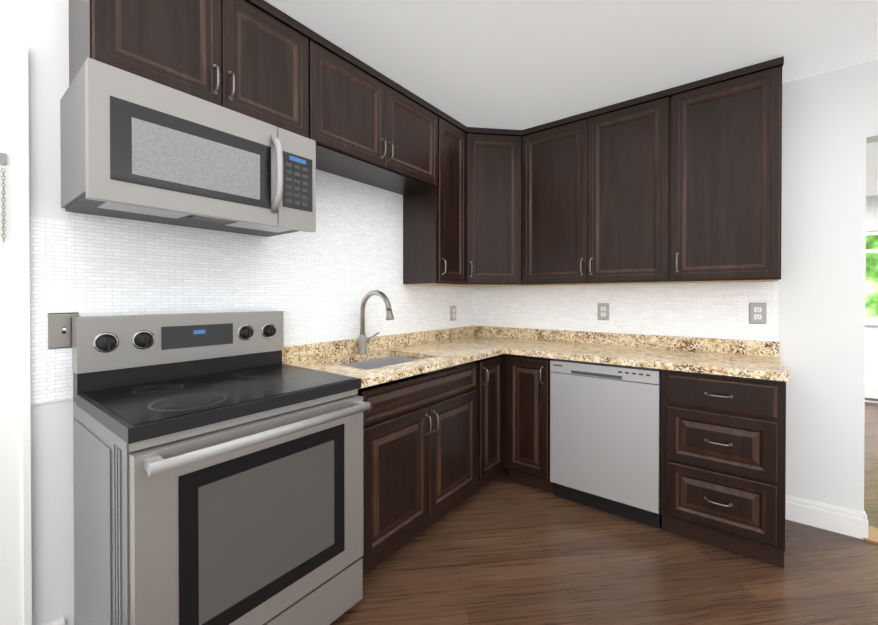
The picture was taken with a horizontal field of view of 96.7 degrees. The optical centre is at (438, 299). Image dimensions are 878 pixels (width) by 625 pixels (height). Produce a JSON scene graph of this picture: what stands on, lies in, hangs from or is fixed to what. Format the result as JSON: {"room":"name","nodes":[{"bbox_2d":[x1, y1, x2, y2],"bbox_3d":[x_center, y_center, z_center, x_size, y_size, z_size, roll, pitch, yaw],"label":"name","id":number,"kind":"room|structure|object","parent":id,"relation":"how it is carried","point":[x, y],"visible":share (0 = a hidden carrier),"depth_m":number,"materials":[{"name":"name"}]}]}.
{"room":"kitchen","nodes":[
{"label":"kitchen","id":0,"kind":"room"},
{"bbox_2d":[0,0,73,624],"bbox_3d":[-0.063,0.003,3.100,0.120,2.480,9.310,0,0,38],"label":"wall","id":1,"kind":"structure","parent":0,"point":[39,29],"depth_m":1.34,"materials":[{"name":"white paint"}]},
{"bbox_2d":[0,153,6,241],"bbox_3d":[-1.388,-0.323,1.243,0.017,0.285,0.016,0,0,38],"label":"pull chain","id":2,"kind":"object","parent":1,"relation":"attached to","point":[3,158],"visible":1,"depth_m":1.24,"materials":[{"name":"silver metal"}]},
{"bbox_2d":[0,38,31,624],"bbox_3d":[-1.738,0.214,0.909,0.142,2.085,1.076,0,0,38],"label":"door frame","id":3,"kind":"structure","parent":1,"relation":"attached to","point":[15,524],"depth_m":1.27,"materials":[{"name":"white paint"}]},
{"bbox_2d":[69,0,228,108],"bbox_3d":[-1.061,-0.970,1.426,0.316,0.497,0.379,0,0,38],"label":"upper cabinet","id":4,"kind":"object","parent":1,"relation":"attached to","point":[181,45],"depth_m":1.34,"materials":[{"name":"brown wood"}]},
{"bbox_2d":[60,57,315,236],"bbox_3d":[-0.905,-0.494,1.517,0.456,0.398,0.755,0,0,38],"label":"microwave","id":5,"kind":"object","parent":4,"relation":"attached to","point":[135,147],"visible":1,"depth_m":1.31,"materials":[{"name":"grey metal"}]},
{"bbox_2d":[29,169,474,404],"bbox_3d":[-0.524,-0.195,2.395,0.005,1.085,2.763,0,0,38],"label":"tile","id":6,"kind":"structure","parent":1,"relation":"attached to","point":[332,271],"depth_m":1.87,"materials":[{"name":"white tile"}]},
{"bbox_2d":[48,312,78,348],"bbox_3d":[-1.307,0.109,1.360,0.018,0.124,0.078,0,0,38],"label":"switch plate","id":7,"kind":"object","parent":6,"relation":"attached to","point":[59,330],"visible":0.92,"depth_m":1.35,"materials":[{"name":"silver metal"}]},
{"bbox_2d":[450,305,455,320],"bbox_3d":[0.121,0.114,3.221,0.009,0.124,0.078,0,0,38],"label":"electrical outlet","id":8,"kind":"object","parent":6,"relation":"attached to","point":[452,313],"visible":1,"depth_m":3.21,"materials":[{"name":"silver metal"}]},
{"bbox_2d":[229,0,312,139],"bbox_3d":[-0.829,-0.972,1.727,0.316,0.497,0.380,0,0,38],"label":"upper cabinet","id":9,"kind":"object","parent":1,"relation":"attached to","point":[271,52],"depth_m":1.64,"materials":[{"name":"brown wood"}]},
{"bbox_2d":[313,31,388,179],"bbox_3d":[-0.567,-0.974,2.067,0.316,0.497,0.480,0,0,38],"label":"upper cabinet","id":10,"kind":"object","parent":1,"relation":"attached to","point":[351,97],"depth_m":1.99,"materials":[{"name":"brown wood"}]},
{"bbox_2d":[355,78,440,195],"bbox_3d":[-0.274,-0.977,2.447,0.316,0.497,0.479,0,0,38],"label":"upper cabinet","id":11,"kind":"object","parent":1,"relation":"attached to","point":[414,123],"depth_m":2.38,"materials":[{"name":"brown wood"}]},
{"bbox_2d":[403,111,468,286],"bbox_3d":[-0.025,-0.667,2.772,0.316,1.120,0.333,0,0,38],"label":"upper cabinet","id":12,"kind":"object","parent":1,"relation":"attached to","point":[435,223],"depth_m":2.67,"materials":[{"name":"brown wood"}]},
{"bbox_2d":[47,495,868,624],"bbox_3d":[0.467,1.184,1.720,2.414,0.135,2.909,0,0,38],"label":"baseboard","id":13,"kind":"structure","parent":1,"relation":"attached to","point":[845,521],"depth_m":2.11,"materials":[{"name":"white paint"}]},
{"bbox_2d":[469,127,520,283],"bbox_3d":[0.401,-0.675,2.841,0.299,1.114,0.299,0,0,38],"label":"upper cabinet","id":14,"kind":"object","parent":1,"relation":"attached to","point":[494,154],"depth_m":2.84,"materials":[{"name":"brown wood"}]},
{"bbox_2d":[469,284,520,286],"bbox_3d":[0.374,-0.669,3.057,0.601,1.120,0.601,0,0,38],"label":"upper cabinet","id":15,"kind":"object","parent":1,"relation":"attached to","point":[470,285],"depth_m":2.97,"materials":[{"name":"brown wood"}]},
{"bbox_2d":[264,0,877,195],"bbox_3d":[1.985,-1.252,1.514,5.350,0.050,9.310,0,0,38],"label":"ceiling","id":16,"kind":"structure","parent":0,"point":[512,64],"depth_m":1.88,"materials":[{"name":"white paint"}]},
{"bbox_2d":[330,402,877,624],"bbox_3d":[1.985,1.278,1.530,5.350,0.050,9.310,0,0,38],"label":"floor","id":17,"kind":"structure","parent":0,"point":[501,548],"depth_m":1.78,"materials":[{"name":"brown wood"}]},
{"bbox_2d":[72,311,370,624],"bbox_3d":[-0.770,0.657,1.452,0.726,1.192,0.761,0,0,38],"label":"range","id":18,"kind":"object","parent":17,"relation":"on","point":[218,466],"visible":1,"depth_m":1.26,"materials":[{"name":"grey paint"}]},
{"bbox_2d":[357,359,480,575],"bbox_3d":[-0.295,0.806,2.189,0.620,0.884,0.961,0,0,38],"label":"base cabinet","id":19,"kind":"object","parent":17,"relation":"on","point":[432,447],"depth_m":1.94,"materials":[{"name":"brown wood"}]},
{"bbox_2d":[282,290,505,388],"bbox_3d":[-0.205,0.239,2.281,0.639,0.587,1.230,0,0,38],"label":"countertop","id":20,"kind":"structure","parent":19,"relation":"on","point":[374,359],"depth_m":2.33,"materials":[{"name":"stone"}]},
{"bbox_2d":[357,290,393,353],"bbox_3d":[-0.342,0.137,2.316,0.288,0.382,0.158,0,0,38],"label":"faucet","id":21,"kind":"object","parent":20,"relation":"on","point":[362,340],"depth_m":2.33,"materials":[{"name":"silver metal"}]},
{"bbox_2d":[342,356,420,369],"bbox_3d":[-0.311,0.449,2.158,0.378,0.170,0.558,0,0,38],"label":"sink","id":22,"kind":"object","parent":20,"relation":"in","point":[372,362],"depth_m":2.37,"materials":[{"name":"silver metal"}]},
{"bbox_2d":[481,354,502,487],"bbox_3d":[0.091,0.803,2.690,0.620,0.884,0.304,0,0,38],"label":"base cabinet","id":23,"kind":"object","parent":17,"relation":"on","point":[491,367],"depth_m":2.52,"materials":[{"name":"brown wood"}]},
{"bbox_2d":[506,327,790,381],"bbox_3d":[0.931,0.301,2.597,2.053,0.120,0.658,0,0,38],"label":"countertop","id":24,"kind":"structure","parent":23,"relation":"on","point":[726,357],"depth_m":2.36,"materials":[{"name":"stone"}]},
{"bbox_2d":[502,354,554,493],"bbox_3d":[0.741,0.803,2.776,0.339,0.884,0.620,0,0,38],"label":"base cabinet","id":25,"kind":"object","parent":17,"relation":"on","point":[526,379],"depth_m":2.53,"materials":[{"name":"brown wood"}]},
{"bbox_2d":[550,359,660,528],"bbox_3d":[1.112,0.811,2.483,0.592,0.872,0.618,0,0,38],"label":"dishwasher","id":26,"kind":"object","parent":17,"relation":"on","point":[605,437],"visible":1,"depth_m":2.22,"materials":[{"name":"grey metal"}]},
{"bbox_2d":[661,369,785,567],"bbox_3d":[1.552,0.807,2.151,0.497,0.884,0.620,0,0,38],"label":"base cabinet","id":27,"kind":"object","parent":17,"relation":"on","point":[723,461],"depth_m":1.89,"materials":[{"name":"brown wood"}]},
{"bbox_2d":[864,526,877,544],"bbox_3d":[2.631,1.245,1.796,0.950,0.012,0.180,0,0,38],"label":"threshold","id":28,"kind":"object","parent":17,"relation":"on","point":[872,535],"visible":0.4,"depth_m":2.04,"materials":[{"name":"brown wood"}]},
{"bbox_2d":[778,59,877,512],"bbox_3d":[2.413,0.010,1.956,5.200,2.480,0.120,0,0,38],"label":"wall","id":29,"kind":"structure","parent":0,"point":[829,125],"depth_m":2.12,"materials":[{"name":"white paint"}]},
{"bbox_2d":[521,111,596,285],"bbox_3d":[0.886,-0.668,2.842,0.469,1.120,0.316,0,0,38],"label":"upper cabinet","id":30,"kind":"object","parent":29,"relation":"attached to","point":[555,154],"depth_m":2.71,"materials":[{"name":"brown wood"}]},
{"bbox_2d":[475,281,777,341],"bbox_3d":[1.132,0.098,2.863,2.049,0.432,0.005,0,0,38],"label":"tile","id":31,"kind":"structure","parent":29,"relation":"attached to","point":[712,310],"depth_m":2.67,"materials":[{"name":"white tile"}]},
{"bbox_2d":[598,303,608,319],"bbox_3d":[1.184,0.090,2.812,0.078,0.124,0.009,0,0,38],"label":"electrical outlet","id":32,"kind":"object","parent":31,"relation":"attached to","point":[603,311],"visible":1,"depth_m":2.81,"materials":[{"name":"silver metal"}]},
{"bbox_2d":[749,303,765,323],"bbox_3d":[1.867,0.083,2.286,0.078,0.124,0.009,0,0,38],"label":"electrical outlet","id":33,"kind":"object","parent":31,"relation":"attached to","point":[757,313],"visible":1,"depth_m":2.29,"materials":[{"name":"silver metal"}]},
{"bbox_2d":[589,88,672,284],"bbox_3d":[1.260,-0.666,2.554,0.474,1.120,0.316,0,0,38],"label":"upper cabinet","id":34,"kind":"object","parent":29,"relation":"attached to","point":[631,141],"depth_m":2.42,"materials":[{"name":"brown wood"}]},
{"bbox_2d":[673,56,783,283],"bbox_3d":[1.643,-0.664,2.259,0.494,1.120,0.316,0,0,38],"label":"upper cabinet","id":35,"kind":"object","parent":29,"relation":"attached to","point":[679,184],"depth_m":2.12,"materials":[{"name":"brown wood"}]},
{"bbox_2d":[865,195,877,384],"bbox_3d":[4.840,-0.010,5.104,5.200,2.480,0.150,0,0,38],"label":"wall","id":36,"kind":"structure","parent":0,"point":[871,354],"depth_m":4.71,"materials":[{"name":"white paint"}]},
{"bbox_2d":[865,384,877,402],"bbox_3d":[5.602,1.127,4.381,2.700,0.215,0.073,0,0,38],"label":"heater","id":37,"kind":"object","parent":36,"relation":"attached to","point":[871,392],"depth_m":4.67,"materials":[{"name":"white paint"}]},
{"label":"outside","id":38,"kind":"structure","parent":0,"visible":0},
{"bbox_2d":[865,231,877,324],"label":"window","id":39,"kind":"structure","parent":38,"point":[871,297],"depth_m":6.41,"materials":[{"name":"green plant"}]}
]}

